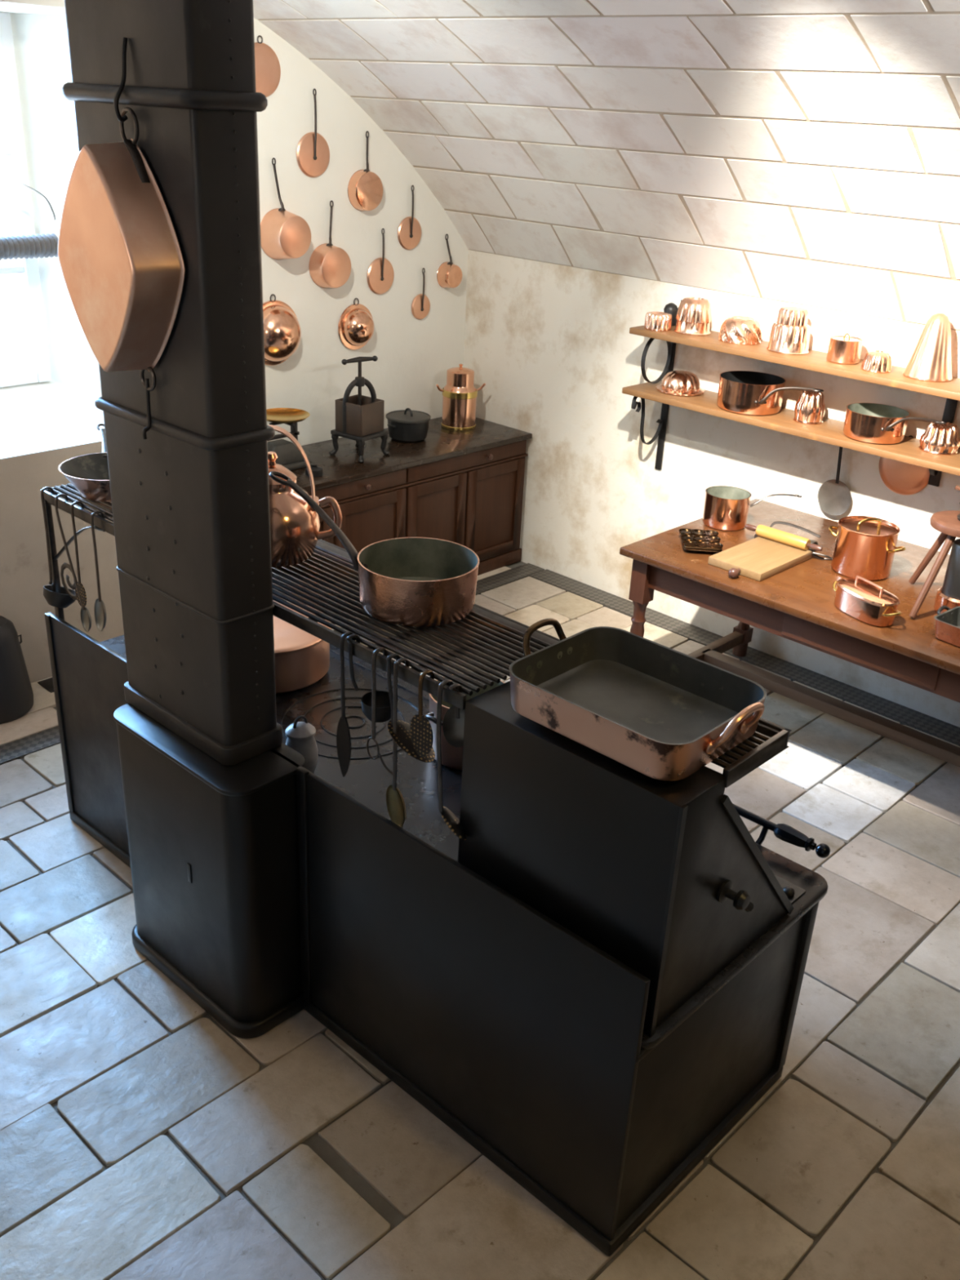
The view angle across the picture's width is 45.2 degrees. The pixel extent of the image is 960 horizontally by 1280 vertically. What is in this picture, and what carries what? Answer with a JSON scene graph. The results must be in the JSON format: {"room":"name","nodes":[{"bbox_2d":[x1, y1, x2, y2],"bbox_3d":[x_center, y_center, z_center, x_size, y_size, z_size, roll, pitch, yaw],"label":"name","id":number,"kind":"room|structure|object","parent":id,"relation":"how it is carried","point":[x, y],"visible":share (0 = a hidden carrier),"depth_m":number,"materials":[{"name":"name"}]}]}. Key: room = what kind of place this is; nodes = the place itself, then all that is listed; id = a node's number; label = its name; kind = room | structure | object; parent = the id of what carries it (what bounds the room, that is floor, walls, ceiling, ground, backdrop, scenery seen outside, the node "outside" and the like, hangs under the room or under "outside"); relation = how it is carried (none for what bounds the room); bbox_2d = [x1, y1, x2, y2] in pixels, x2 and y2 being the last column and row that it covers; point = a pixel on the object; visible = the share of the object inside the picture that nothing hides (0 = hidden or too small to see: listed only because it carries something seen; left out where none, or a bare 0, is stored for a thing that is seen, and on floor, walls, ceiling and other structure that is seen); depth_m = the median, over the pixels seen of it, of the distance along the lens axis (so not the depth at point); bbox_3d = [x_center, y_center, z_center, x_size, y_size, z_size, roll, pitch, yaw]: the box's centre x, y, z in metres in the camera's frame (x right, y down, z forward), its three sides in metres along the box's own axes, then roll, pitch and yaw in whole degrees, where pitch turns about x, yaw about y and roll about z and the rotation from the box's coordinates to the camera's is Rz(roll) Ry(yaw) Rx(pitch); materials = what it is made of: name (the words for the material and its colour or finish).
{"room":"historic interior","nodes":[
{"label":"historic interior","id":0,"kind":"room"},
{"bbox_2d":[0,0,468,683],"bbox_3d":[-2.281,-1.248,4.492,0.790,3.014,5.886,25,33,38],"label":"wall","id":1,"kind":"structure","parent":0,"point":[44,425],"depth_m":5.28,"materials":[{"name":"white paint"}]},
{"bbox_2d":[0,11,51,387],"bbox_3d":[-2.342,-1.754,4.713,0.060,1.510,1.040,25,33,38],"label":"window","id":2,"kind":"structure","parent":1,"relation":"in","point":[15,150],"depth_m":5.01,"materials":[{"name":"white paint"}]},
{"bbox_2d":[0,233,58,260],"bbox_3d":[-2.137,-1.559,4.616,0.097,0.097,1.250,25,33,38],"label":"hose","id":3,"kind":"object","parent":1,"relation":"attached to","point":[32,246],"visible":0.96,"depth_m":4.81,"materials":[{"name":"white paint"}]},
{"bbox_2d":[17,182,55,219],"bbox_3d":[-1.860,-1.843,4.836,0.022,0.152,0.146,25,33,38],"label":"stay","id":4,"kind":"object","parent":1,"relation":"attached to","point":[47,202],"visible":1,"depth_m":4.86,"materials":[{"name":"grey metal"}]},
{"bbox_2d":[254,35,280,97],"bbox_3d":[-0.950,-2.487,4.997,0.013,0.243,0.216,25,33,38],"label":"lid","id":5,"kind":"object","parent":1,"relation":"attached to","point":[268,69],"visible":0.74,"depth_m":5.01,"materials":[{"name":"orange metal"}]},
{"bbox_2d":[262,293,301,365],"bbox_3d":[-0.943,-1.459,5.460,0.126,0.335,0.306,25,33,38],"label":"copper bowl","id":6,"kind":"object","parent":1,"relation":"hanging from","point":[282,327],"visible":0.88,"depth_m":5.42,"materials":[{"name":"metal"}]},
{"bbox_2d":[260,157,311,259],"bbox_3d":[-0.883,-1.961,5.263,0.131,0.443,0.227,25,33,38],"label":"saucepan","id":7,"kind":"object","parent":1,"relation":"attached to","point":[284,234],"visible":0.96,"depth_m":5.25,"materials":[{"name":"orange metal"}]},
{"bbox_2d":[296,88,329,177],"bbox_3d":[-0.761,-2.327,5.293,0.024,0.375,0.194,25,33,38],"label":"lid","id":8,"kind":"object","parent":1,"relation":"attached to","point":[313,151],"visible":1,"depth_m":5.32,"materials":[{"name":"orange metal"}]},
{"bbox_2d":[308,200,351,288],"bbox_3d":[-0.714,-1.893,5.532,0.086,0.403,0.207,25,33,38],"label":"saucepan","id":9,"kind":"object","parent":1,"relation":"attached to","point":[330,265],"visible":1,"depth_m":5.53,"materials":[{"name":"orange metal"}]},
{"bbox_2d":[337,297,374,350],"bbox_3d":[-0.598,-1.588,5.816,0.096,0.259,0.230,25,33,38],"label":"copper bowl","id":10,"kind":"object","parent":1,"relation":"hanging from","point":[356,326],"visible":1,"depth_m":5.78,"materials":[{"name":"metal"}]},
{"bbox_2d":[347,130,382,210],"bbox_3d":[-0.547,-2.258,5.556,0.056,0.361,0.189,25,33,38],"label":"saucepan","id":11,"kind":"object","parent":1,"relation":"attached to","point":[365,187],"visible":1,"depth_m":5.56,"materials":[{"name":"orange metal"}]},
{"bbox_2d":[366,228,394,294],"bbox_3d":[-0.495,-1.911,5.822,0.024,0.322,0.180,25,33,38],"label":"lid","id":12,"kind":"object","parent":1,"relation":"attached to","point":[380,274],"visible":1,"depth_m":5.84,"materials":[{"name":"orange metal"}]},
{"bbox_2d":[397,185,421,249],"bbox_3d":[-0.349,-2.149,5.865,0.024,0.312,0.162,25,33,38],"label":"lid","id":13,"kind":"object","parent":1,"relation":"attached to","point":[409,233],"visible":1,"depth_m":5.88,"materials":[{"name":"orange metal"}]},
{"bbox_2d":[411,267,430,319],"bbox_3d":[-0.304,-1.828,6.087,0.024,0.266,0.132,25,33,38],"label":"lid","id":14,"kind":"object","parent":1,"relation":"attached to","point":[420,305],"visible":1,"depth_m":6.10,"materials":[{"name":"orange metal"}]},
{"bbox_2d":[436,233,462,288],"bbox_3d":[-0.154,-2.013,6.131,0.071,0.280,0.135,25,33,38],"label":"saucepan","id":15,"kind":"object","parent":1,"relation":"attached to","point":[449,275],"visible":1,"depth_m":6.13,"materials":[{"name":"orange metal"}]},
{"bbox_2d":[0,563,544,764],"bbox_3d":[-1.725,0.396,4.583,0.124,0.014,5.874,25,33,38],"label":"baseboard","id":16,"kind":"structure","parent":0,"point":[19,748],"depth_m":4.60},
{"bbox_2d":[0,560,959,1279],"bbox_3d":[-0.255,1.064,3.325,8.000,0.016,6.086,25,33,38],"label":"floor","id":17,"kind":"structure","parent":0,"point":[142,1138],"depth_m":2.98,"materials":[{"name":"stone"}]},
{"bbox_2d":[0,615,33,724],"bbox_3d":[-1.994,0.105,4.690,0.296,0.400,0.296,25,33,38],"label":"bin","id":18,"kind":"object","parent":17,"relation":"on","point":[16,694],"visible":1,"depth_m":4.64,"materials":[{"name":"black metal"}]},
{"bbox_2d":[37,677,53,693],"bbox_3d":[-1.809,0.178,5.016,0.120,0.006,0.190,25,33,38],"label":"floor plate","id":19,"kind":"object","parent":17,"relation":"on","point":[47,684],"visible":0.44,"depth_m":4.97,"materials":[{"name":"metal"}]},
{"bbox_2d":[271,417,532,624],"bbox_3d":[-0.566,-0.619,5.980,0.569,0.747,1.847,25,33,38],"label":"sideboard","id":20,"kind":"object","parent":17,"relation":"on","point":[464,487],"visible":0.48,"depth_m":5.93,"materials":[{"name":"brown wood"}]},
{"bbox_2d":[266,408,311,470],"bbox_3d":[-0.942,-0.929,5.412,0.244,0.259,0.302,25,33,38],"label":"kitchen scale","id":21,"kind":"object","parent":20,"relation":"on","point":[289,456],"visible":0.74,"depth_m":5.42,"materials":[{"name":"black metal"}]},
{"bbox_2d":[305,462,322,477],"bbox_3d":[-0.777,-0.801,5.396,0.080,0.056,0.080,25,33,38],"label":"weight","id":22,"kind":"object","parent":20,"relation":"on","point":[317,471],"visible":0.9,"depth_m":5.38,"materials":[{"name":"black metal"}]},
{"bbox_2d":[328,355,390,462],"bbox_3d":[-0.589,-1.141,5.638,0.224,0.486,0.225,19,30,31],"label":"press","id":23,"kind":"object","parent":20,"relation":"on","point":[359,418],"visible":1,"depth_m":5.60,"materials":[{"name":"metal"}]},
{"bbox_2d":[386,408,431,443],"bbox_3d":[-0.375,-1.132,6.020,0.233,0.162,0.233,-1,25,-9],"label":"cooking pot","id":24,"kind":"object","parent":20,"relation":"on","point":[407,425],"visible":1,"depth_m":5.96,"materials":[{"name":"black metal"}]},
{"bbox_2d":[435,363,485,430],"bbox_3d":[-0.112,-1.327,6.251,0.204,0.341,0.216,17,29,28],"label":"milk churn","id":25,"kind":"object","parent":20,"relation":"on","point":[460,394],"visible":1,"depth_m":6.20,"materials":[{"name":"orange metal"}]},
{"bbox_2d":[42,0,830,1256],"bbox_3d":[-0.273,-0.423,2.953,2.497,2.990,1.118,24,32,37],"label":"range","id":26,"kind":"object","parent":17,"relation":"on","point":[591,987],"visible":0.94,"depth_m":2.74,"materials":[{"name":"black metal"}]},
{"bbox_2d":[40,486,75,608],"bbox_3d":[-1.363,-0.295,3.697,0.110,0.411,0.108,24,32,37],"label":"ladle","id":27,"kind":"object","parent":26,"relation":"hanging from","point":[63,600],"visible":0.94,"depth_m":3.72,"materials":[{"name":"metal"}]},
{"bbox_2d":[43,585,75,608],"bbox_3d":[-1.376,-0.136,3.765,0.110,0.057,0.110,24,12,37],"label":"bowl","id":28,"kind":"object","parent":27,"relation":"on","point":[63,600],"depth_m":3.73,"materials":[{"name":"metal"}]},
{"bbox_2d":[54,493,91,631],"bbox_3d":[-1.261,-0.238,3.609,0.134,0.429,0.043,24,32,37],"label":"spoon","id":29,"kind":"object","parent":26,"relation":"hanging from","point":[86,618],"visible":1,"depth_m":3.61,"materials":[{"name":"metal"}]},
{"bbox_2d":[80,607,91,631],"bbox_3d":[-1.245,-0.068,3.652,0.053,0.087,0.017,24,32,37],"label":"bowl","id":30,"kind":"object","parent":29,"relation":"on","point":[86,618],"depth_m":3.66,"materials":[{"name":"grey metal"}]},
{"bbox_2d":[70,501,86,607],"bbox_3d":[-1.235,-0.266,3.572,0.064,0.345,0.043,24,32,37],"label":"skimmer","id":31,"kind":"object","parent":26,"relation":"hanging from","point":[82,590],"visible":0.99,"depth_m":3.57,"materials":[{"name":"metal"}]},
{"bbox_2d":[58,423,111,502],"bbox_3d":[-1.208,-0.550,3.648,0.469,0.132,0.317,24,32,37],"label":"saute pan","id":32,"kind":"object","parent":26,"relation":"on","point":[88,473],"visible":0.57,"depth_m":3.63,"materials":[{"name":"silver metal"}]},
{"bbox_2d":[90,511,106,631],"bbox_3d":[-1.160,-0.209,3.518,0.059,0.395,0.043,24,32,37],"label":"spoon","id":33,"kind":"object","parent":26,"relation":"hanging from","point":[100,610],"visible":1,"depth_m":3.54,"materials":[{"name":"metal"}]},
{"bbox_2d":[93,598,106,631],"bbox_3d":[-1.172,-0.080,3.571,0.057,0.117,0.019,33,37,32],"label":"bowl","id":34,"kind":"object","parent":33,"relation":"on","point":[100,610],"depth_m":3.58,"materials":[{"name":"grey metal"}]},
{"bbox_2d":[113,36,128,121],"bbox_3d":[-0.751,-1.172,2.410,0.009,0.161,0.043,24,32,37],"label":"wall hook","id":35,"kind":"object","parent":26,"relation":"attached to","point":[124,45],"visible":1,"depth_m":2.41,"materials":[{"name":"metal"}]},
{"bbox_2d":[57,106,185,391],"bbox_3d":[-0.794,-0.839,2.526,0.342,0.602,0.120,24,32,37],"label":"copper pan","id":36,"kind":"object","parent":35,"relation":"hanging from","point":[121,260],"visible":1,"depth_m":2.45,"materials":[{"name":"orange metal"}]},
{"bbox_2d":[142,377,151,439],"bbox_3d":[-0.785,-0.542,2.704,0.009,0.140,0.028,24,32,37],"label":"wall hook","id":37,"kind":"object","parent":26,"relation":"attached to","point":[148,427],"visible":1,"depth_m":2.71,"materials":[{"name":"metal"}]},
{"bbox_2d":[285,715,318,773],"bbox_3d":[-0.495,0.303,3.187,0.094,0.212,0.094,24,32,37],"label":"lidded jar","id":38,"kind":"object","parent":26,"relation":"on","point":[300,735],"visible":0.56,"depth_m":3.15,"materials":[{"name":"grey metal"}]},
{"bbox_2d":[273,600,331,693],"bbox_3d":[-0.700,0.014,3.818,0.414,0.174,0.414,24,32,37],"label":"casserole","id":39,"kind":"object","parent":26,"relation":"on","point":[301,658],"visible":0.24,"depth_m":3.69,"materials":[{"name":"orange metal"}]},
{"bbox_2d":[267,424,342,567],"bbox_3d":[-0.584,-0.407,3.132,0.318,0.369,0.283,24,32,37],"label":"kettle","id":40,"kind":"object","parent":26,"relation":"on","point":[295,525],"visible":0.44,"depth_m":3.09,"materials":[{"name":"orange metal"}]},
{"bbox_2d":[336,631,355,777],"bbox_3d":[-0.321,0.161,2.819,0.052,0.393,0.043,24,32,37],"label":"spatula","id":41,"kind":"object","parent":26,"relation":"hanging from","point":[343,734],"visible":0.94,"depth_m":2.83,"materials":[{"name":"metal"}]},
{"bbox_2d":[346,634,391,722],"bbox_3d":[-0.250,0.090,2.772,0.101,0.218,0.102,24,32,37],"label":"ladle","id":42,"kind":"object","parent":26,"relation":"hanging from","point":[383,708],"visible":0.88,"depth_m":2.78,"materials":[{"name":"metal"}]},
{"bbox_2d":[360,690,391,722],"bbox_3d":[-0.245,0.166,2.808,0.090,0.050,0.090,11,26,17],"label":"bowl","id":43,"kind":"object","parent":42,"relation":"on","point":[383,708],"depth_m":2.80,"materials":[{"name":"metal"}]},
{"bbox_2d":[269,471,479,626],"bbox_3d":[-0.245,-0.255,2.940,0.546,0.288,0.318,24,32,37],"label":"saucepan","id":44,"kind":"object","parent":26,"relation":"on","point":[406,581],"visible":1,"depth_m":2.88,"materials":[{"name":"orange metal"}]},
{"bbox_2d":[366,647,392,774],"bbox_3d":[-0.223,0.164,2.720,0.096,0.306,0.043,24,32,37],"label":"wire whisk","id":45,"kind":"object","parent":26,"relation":"hanging from","point":[377,651],"visible":0.98,"depth_m":2.72,"materials":[{"name":"metal"}]},
{"bbox_2d":[386,657,408,826],"bbox_3d":[-0.183,0.246,2.713,0.064,0.444,0.043,24,32,37],"label":"spoon","id":46,"kind":"object","parent":26,"relation":"hanging from","point":[395,802],"visible":0.99,"depth_m":2.75,"materials":[{"name":"metal"}]},
{"bbox_2d":[386,784,406,826],"bbox_3d":[-0.198,0.399,2.777,0.061,0.114,0.021,9,23,43],"label":"bowl","id":47,"kind":"object","parent":46,"relation":"on","point":[395,802],"depth_m":2.79,"materials":[{"name":"gold metal"}]},
{"bbox_2d":[386,653,435,762],"bbox_3d":[-0.157,0.154,2.669,0.142,0.238,0.098,24,32,37],"label":"skimmer","id":48,"kind":"object","parent":26,"relation":"hanging from","point":[402,739],"visible":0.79,"depth_m":2.67,"materials":[{"name":"metal"}]},
{"bbox_2d":[409,669,434,756],"bbox_3d":[-0.120,0.167,2.616,0.072,0.212,0.043,24,32,37],"label":"skimmer","id":49,"kind":"object","parent":26,"relation":"hanging from","point":[420,729],"visible":1,"depth_m":2.62,"materials":[{"name":"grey metal"}]},
{"bbox_2d":[436,679,466,840],"bbox_3d":[-0.057,0.272,2.588,0.044,0.374,0.100,-17,32,-36],"label":"spoon","id":50,"kind":"object","parent":26,"relation":"hanging from","point":[450,819],"visible":0.93,"depth_m":2.63,"materials":[{"name":"metal"}]},
{"bbox_2d":[442,683,464,746],"bbox_3d":[-0.042,0.163,2.568,0.067,0.157,0.079,-5,26,-16],"label":"ladle","id":51,"kind":"object","parent":26,"relation":"hanging from","point":[453,724],"visible":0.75,"depth_m":2.61,"materials":[{"name":"metal"}]},
{"bbox_2d":[442,706,464,746],"bbox_3d":[-0.038,0.192,2.592,0.086,0.097,0.043,24,18,37],"label":"bowl","id":52,"kind":"object","parent":51,"relation":"on","point":[453,724],"depth_m":2.61,"materials":[{"name":"grey metal"}]},
{"bbox_2d":[100,635,827,1049],"bbox_3d":[-0.269,0.346,3.398,2.450,0.022,0.831,24,32,37],"label":"cooktop","id":53,"kind":"object","parent":26,"relation":"in","point":[366,780],"depth_m":3.09,"materials":[{"name":"black metal"}]},
{"bbox_2d":[425,673,505,769],"bbox_3d":[-0.040,0.242,3.379,0.260,0.201,0.243,-1,25,-8],"label":"copper pot","id":54,"kind":"object","parent":26,"relation":"on","point":[451,756],"visible":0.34,"depth_m":3.31,"materials":[{"name":"metal"}]},
{"bbox_2d":[509,617,766,781],"bbox_3d":[0.326,0.104,2.416,0.548,0.136,0.367,24,32,37],"label":"roasting pan","id":55,"kind":"object","parent":26,"relation":"on","point":[660,712],"visible":1,"depth_m":2.47,"materials":[{"name":"orange metal"}]},
{"bbox_2d":[619,498,959,767],"bbox_3d":[1.726,0.191,4.495,2.275,0.754,1.035,25,33,38],"label":"work table","id":56,"kind":"object","parent":17,"relation":"on","point":[796,603],"visible":0.57,"depth_m":4.50,"materials":[{"name":"brown wood"}]},
{"bbox_2d":[679,528,723,553],"bbox_3d":[0.908,-0.406,4.748,0.166,0.032,0.230,4,25,2],"label":"muffin tin","id":57,"kind":"object","parent":56,"relation":"on","point":[697,540],"depth_m":4.72,"materials":[{"name":"brown metal"}]},
{"bbox_2d":[679,528,694,533],"bbox_3d":[0.862,-0.441,4.817,0.066,0.032,0.066,4,25,2],"label":"cup","id":58,"kind":"object","parent":57,"relation":"on","point":[682,531],"depth_m":4.82,"materials":[{"name":"brown metal"}]},
{"bbox_2d":[680,533,696,540],"bbox_3d":[0.858,-0.410,4.750,0.066,0.032,0.066,4,25,2],"label":"cup","id":59,"kind":"object","parent":57,"relation":"on","point":[683,536],"depth_m":4.75,"materials":[{"name":"brown metal"}]},
{"bbox_2d":[682,540,698,551],"bbox_3d":[0.853,-0.379,4.683,0.066,0.032,0.066,4,25,2],"label":"cup","id":60,"kind":"object","parent":57,"relation":"on","point":[688,545],"depth_m":4.67,"materials":[{"name":"brown metal"}]},
{"bbox_2d":[690,528,706,534],"bbox_3d":[0.912,-0.438,4.815,0.066,0.032,0.066,4,25,2],"label":"cup","id":61,"kind":"object","parent":57,"relation":"on","point":[693,531],"depth_m":4.81,"materials":[{"name":"brown metal"}]},
{"bbox_2d":[693,534,708,541],"bbox_3d":[0.908,-0.406,4.748,0.066,0.032,0.066,4,25,2],"label":"cup","id":62,"kind":"object","parent":57,"relation":"on","point":[695,537],"depth_m":4.75,"materials":[{"name":"brown metal"}]},
{"bbox_2d":[694,541,711,552],"bbox_3d":[0.903,-0.375,4.681,0.066,0.032,0.066,4,25,2],"label":"cup","id":63,"kind":"object","parent":57,"relation":"on","point":[700,546],"depth_m":4.66,"materials":[{"name":"brown metal"}]},
{"bbox_2d":[702,529,718,535],"bbox_3d":[0.962,-0.434,4.813,0.066,0.032,0.066,4,25,2],"label":"cup","id":64,"kind":"object","parent":57,"relation":"on","point":[705,532],"depth_m":4.81,"materials":[{"name":"brown metal"}]},
{"bbox_2d":[704,535,720,542],"bbox_3d":[0.957,-0.403,4.747,0.066,0.032,0.066,4,25,2],"label":"cup","id":65,"kind":"object","parent":57,"relation":"on","point":[707,538],"depth_m":4.74,"materials":[{"name":"brown metal"}]},
{"bbox_2d":[706,542,723,553],"bbox_3d":[0.953,-0.372,4.679,0.066,0.032,0.066,4,25,2],"label":"cup","id":66,"kind":"object","parent":57,"relation":"on","point":[712,547],"depth_m":4.66,"materials":[{"name":"brown metal"}]},
{"bbox_2d":[702,485,802,530],"bbox_3d":[1.163,-0.580,4.999,0.393,0.159,0.210,-4,26,-15],"label":"saucepan","id":67,"kind":"object","parent":56,"relation":"on","point":[726,508],"visible":1,"depth_m":4.92,"materials":[{"name":"orange metal"}]},
{"bbox_2d":[707,536,812,581],"bbox_3d":[1.100,-0.325,4.589,0.240,0.040,0.458,25,33,38],"label":"cutting board","id":68,"kind":"object","parent":56,"relation":"on","point":[759,558],"visible":1,"depth_m":4.56,"materials":[{"name":"brown wood"}]},
{"bbox_2d":[744,524,822,551],"bbox_3d":[1.242,-0.421,4.723,0.356,0.049,0.049,25,33,38],"label":"rolling pin","id":69,"kind":"object","parent":68,"relation":"on","point":[767,532],"visible":1,"depth_m":4.70,"materials":[{"name":"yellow wood"}]},
{"bbox_2d":[754,521,821,550],"bbox_3d":[1.284,-0.433,4.798,0.250,0.074,0.107,25,33,38],"label":"knife","id":70,"kind":"object","parent":56,"relation":"on","point":[774,522],"visible":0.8,"depth_m":4.80,"materials":[{"name":"grey metal"}]},
{"bbox_2d":[811,551,831,559],"bbox_3d":[1.387,-0.344,4.699,0.109,0.005,0.041,25,33,38],"label":"wire loop","id":71,"kind":"object","parent":56,"relation":"on","point":[813,553],"visible":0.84,"depth_m":4.69,"materials":[{"name":"metal"}]},
{"bbox_2d":[828,515,906,581],"bbox_3d":[1.515,-0.375,4.530,0.236,0.220,0.252,1,25,-4],"label":"stockpot","id":72,"kind":"object","parent":56,"relation":"on","point":[865,547],"visible":0.98,"depth_m":4.46,"materials":[{"name":"orange metal"}]},
{"bbox_2d":[832,575,902,626],"bbox_3d":[1.392,-0.152,4.149,0.136,0.129,0.320,-10,28,-26],"label":"casserole","id":73,"kind":"object","parent":56,"relation":"on","point":[864,600],"visible":1,"depth_m":4.10,"materials":[{"name":"orange metal"}]},
{"bbox_2d":[908,510,959,617],"bbox_3d":[1.719,-0.266,4.183,0.410,0.330,0.389,25,33,38],"label":"stool","id":74,"kind":"object","parent":56,"relation":"on","point":[947,522],"visible":0.99,"depth_m":4.13,"materials":[{"name":"brown wood"}]},
{"bbox_2d":[954,484,959,520],"bbox_3d":[1.776,-0.480,4.122,0.143,0.112,0.128,3,25,0],"label":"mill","id":75,"kind":"object","parent":74,"relation":"on","point":[957,487],"visible":1,"depth_m":4.14,"materials":[{"name":"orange metal"}]},
{"bbox_2d":[933,538,959,613],"bbox_3d":[1.755,-0.221,4.169,0.164,0.270,0.164,25,33,38],"label":"coffee roaster","id":76,"kind":"object","parent":56,"relation":"on","point":[948,595],"visible":0.79,"depth_m":4.14,"materials":[{"name":"black metal"}]},
{"bbox_2d":[933,605,959,647],"bbox_3d":[1.699,-0.037,3.981,0.198,0.091,0.247,-18,32,-37],"label":"roasting pan","id":77,"kind":"object","parent":56,"relation":"on","point":[948,622],"visible":1,"depth_m":3.98,"materials":[{"name":"orange metal"}]},
{"bbox_2d":[253,0,959,330],"bbox_3d":[0.408,-0.781,1.861,7.352,1.354,5.895,25,33,38],"label":"ceiling","id":78,"kind":"structure","parent":0,"point":[799,152],"depth_m":4.40,"materials":[{"name":"white tile"}]},
{"bbox_2d":[463,249,959,727],"bbox_3d":[2.277,-0.359,4.702,7.000,1.649,0.250,25,33,38],"label":"wall","id":79,"kind":"structure","parent":0,"point":[553,349],"depth_m":5.76,"materials":[{"name":"paint"}]},
{"bbox_2d":[529,568,959,746],"bbox_3d":[2.430,0.586,4.632,5.878,0.014,0.148,25,33,38],"label":"trim","id":80,"kind":"structure","parent":79,"relation":"attached to","point":[934,726],"depth_m":5.47,"materials":[{"name":"grey stone"}]},
{"bbox_2d":[622,324,959,486],"bbox_3d":[1.502,-0.817,4.907,2.062,0.713,0.304,25,33,38],"label":"wall shelf","id":81,"kind":"object","parent":79,"relation":"attached to","point":[830,431],"visible":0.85,"depth_m":4.87,"materials":[{"name":"brown wood"}]},
{"bbox_2d":[644,311,671,331],"bbox_3d":[0.818,-1.464,5.285,0.125,0.070,0.125,25,33,38],"label":"cake mould","id":82,"kind":"object","parent":81,"relation":"on","point":[654,321],"depth_m":5.24,"materials":[{"name":"orange metal"}]},
{"bbox_2d":[663,299,682,325],"bbox_3d":[0.901,-1.533,5.386,0.086,0.116,0.074,25,33,38],"label":"ornament","id":83,"kind":"object","parent":81,"relation":"on","point":[672,308],"visible":0.47,"depth_m":5.37,"materials":[{"name":"black metal"}]},
{"bbox_2d":[655,370,705,396],"bbox_3d":[0.937,-1.205,5.366,0.228,0.090,0.228,25,33,38],"label":"cake mould","id":84,"kind":"object","parent":81,"relation":"on","point":[677,383],"depth_m":5.31,"materials":[{"name":"orange metal"}]},
{"bbox_2d":[674,297,711,335],"bbox_3d":[0.973,-1.474,5.231,0.166,0.149,0.166,25,33,38],"label":"cake mould","id":85,"kind":"object","parent":81,"relation":"on","point":[693,317],"depth_m":5.18,"materials":[{"name":"orange metal"}]},
{"bbox_2d":[718,315,762,345],"bbox_3d":[1.154,-1.372,5.090,0.188,0.101,0.188,25,33,38],"label":"cake mould","id":86,"kind":"object","parent":81,"relation":"on","point":[735,330],"depth_m":5.03,"materials":[{"name":"orange metal"}]},
{"bbox_2d":[716,370,823,415],"bbox_3d":[1.263,-1.067,5.046,0.470,0.144,0.289,25,33,38],"label":"saucepan","id":87,"kind":"object","parent":81,"relation":"on","point":[740,392],"visible":1,"depth_m":5.01,"materials":[{"name":"orange metal"}]},
{"bbox_2d":[766,306,810,355],"bbox_3d":[1.328,-1.326,4.920,0.178,0.178,0.178,25,33,38],"label":"cake mould","id":88,"kind":"object","parent":81,"relation":"on","point":[790,335],"depth_m":4.87,"materials":[{"name":"orange metal"}]},
{"bbox_2d":[793,390,825,424],"bbox_3d":[1.418,-1.005,4.944,0.126,0.132,0.129,25,33,38],"label":"cake mould","id":89,"kind":"object","parent":81,"relation":"on","point":[810,407],"depth_m":4.91,"materials":[{"name":"orange metal"}]},
{"bbox_2d":[817,446,851,515],"bbox_3d":[1.576,-0.730,5.054,0.162,0.380,0.019,25,33,38],"label":"skimmer","id":90,"kind":"object","parent":81,"relation":"hanging from","point":[834,496],"visible":0.94,"depth_m":5.10,"materials":[{"name":"grey metal"}]},
{"bbox_2d":[826,333,863,364],"bbox_3d":[1.513,-1.213,4.773,0.134,0.115,0.134,25,33,38],"label":"pot","id":91,"kind":"object","parent":81,"relation":"on","point":[842,349],"visible":1,"depth_m":4.73,"materials":[{"name":"orange metal"}]},
{"bbox_2d":[861,350,891,373],"bbox_3d":[1.606,-1.128,4.650,0.118,0.074,0.119,25,33,38],"label":"cake mould","id":92,"kind":"object","parent":81,"relation":"on","point":[874,361],"depth_m":4.61,"materials":[{"name":"orange metal"}]},
{"bbox_2d":[843,402,945,444],"bbox_3d":[1.682,-0.873,4.699,0.398,0.125,0.253,25,33,38],"label":"saucepan","id":93,"kind":"object","parent":81,"relation":"on","point":[865,422],"visible":1,"depth_m":4.67,"materials":[{"name":"orange metal"}]},
{"bbox_2d":[902,313,952,382],"bbox_3d":[1.788,-1.160,4.536,0.188,0.246,0.188,25,33,38],"label":"cake mould","id":94,"kind":"object","parent":81,"relation":"on","point":[931,360],"depth_m":4.50,"materials":[{"name":"orange metal"}]},
{"bbox_2d":[919,421,959,455],"bbox_3d":[1.843,-0.813,4.607,0.155,0.110,0.155,25,33,38],"label":"cake mould","id":95,"kind":"object","parent":81,"relation":"on","point":[937,438],"depth_m":4.56,"materials":[{"name":"orange metal"}]},
{"bbox_2d":[878,435,929,494],"bbox_3d":[1.790,-0.736,4.853,0.234,0.257,0.014,25,33,38],"label":"frying pan","id":96,"kind":"object","parent":79,"relation":"attached to","point":[900,477],"visible":0.65,"depth_m":4.87,"materials":[{"name":"orange metal"}]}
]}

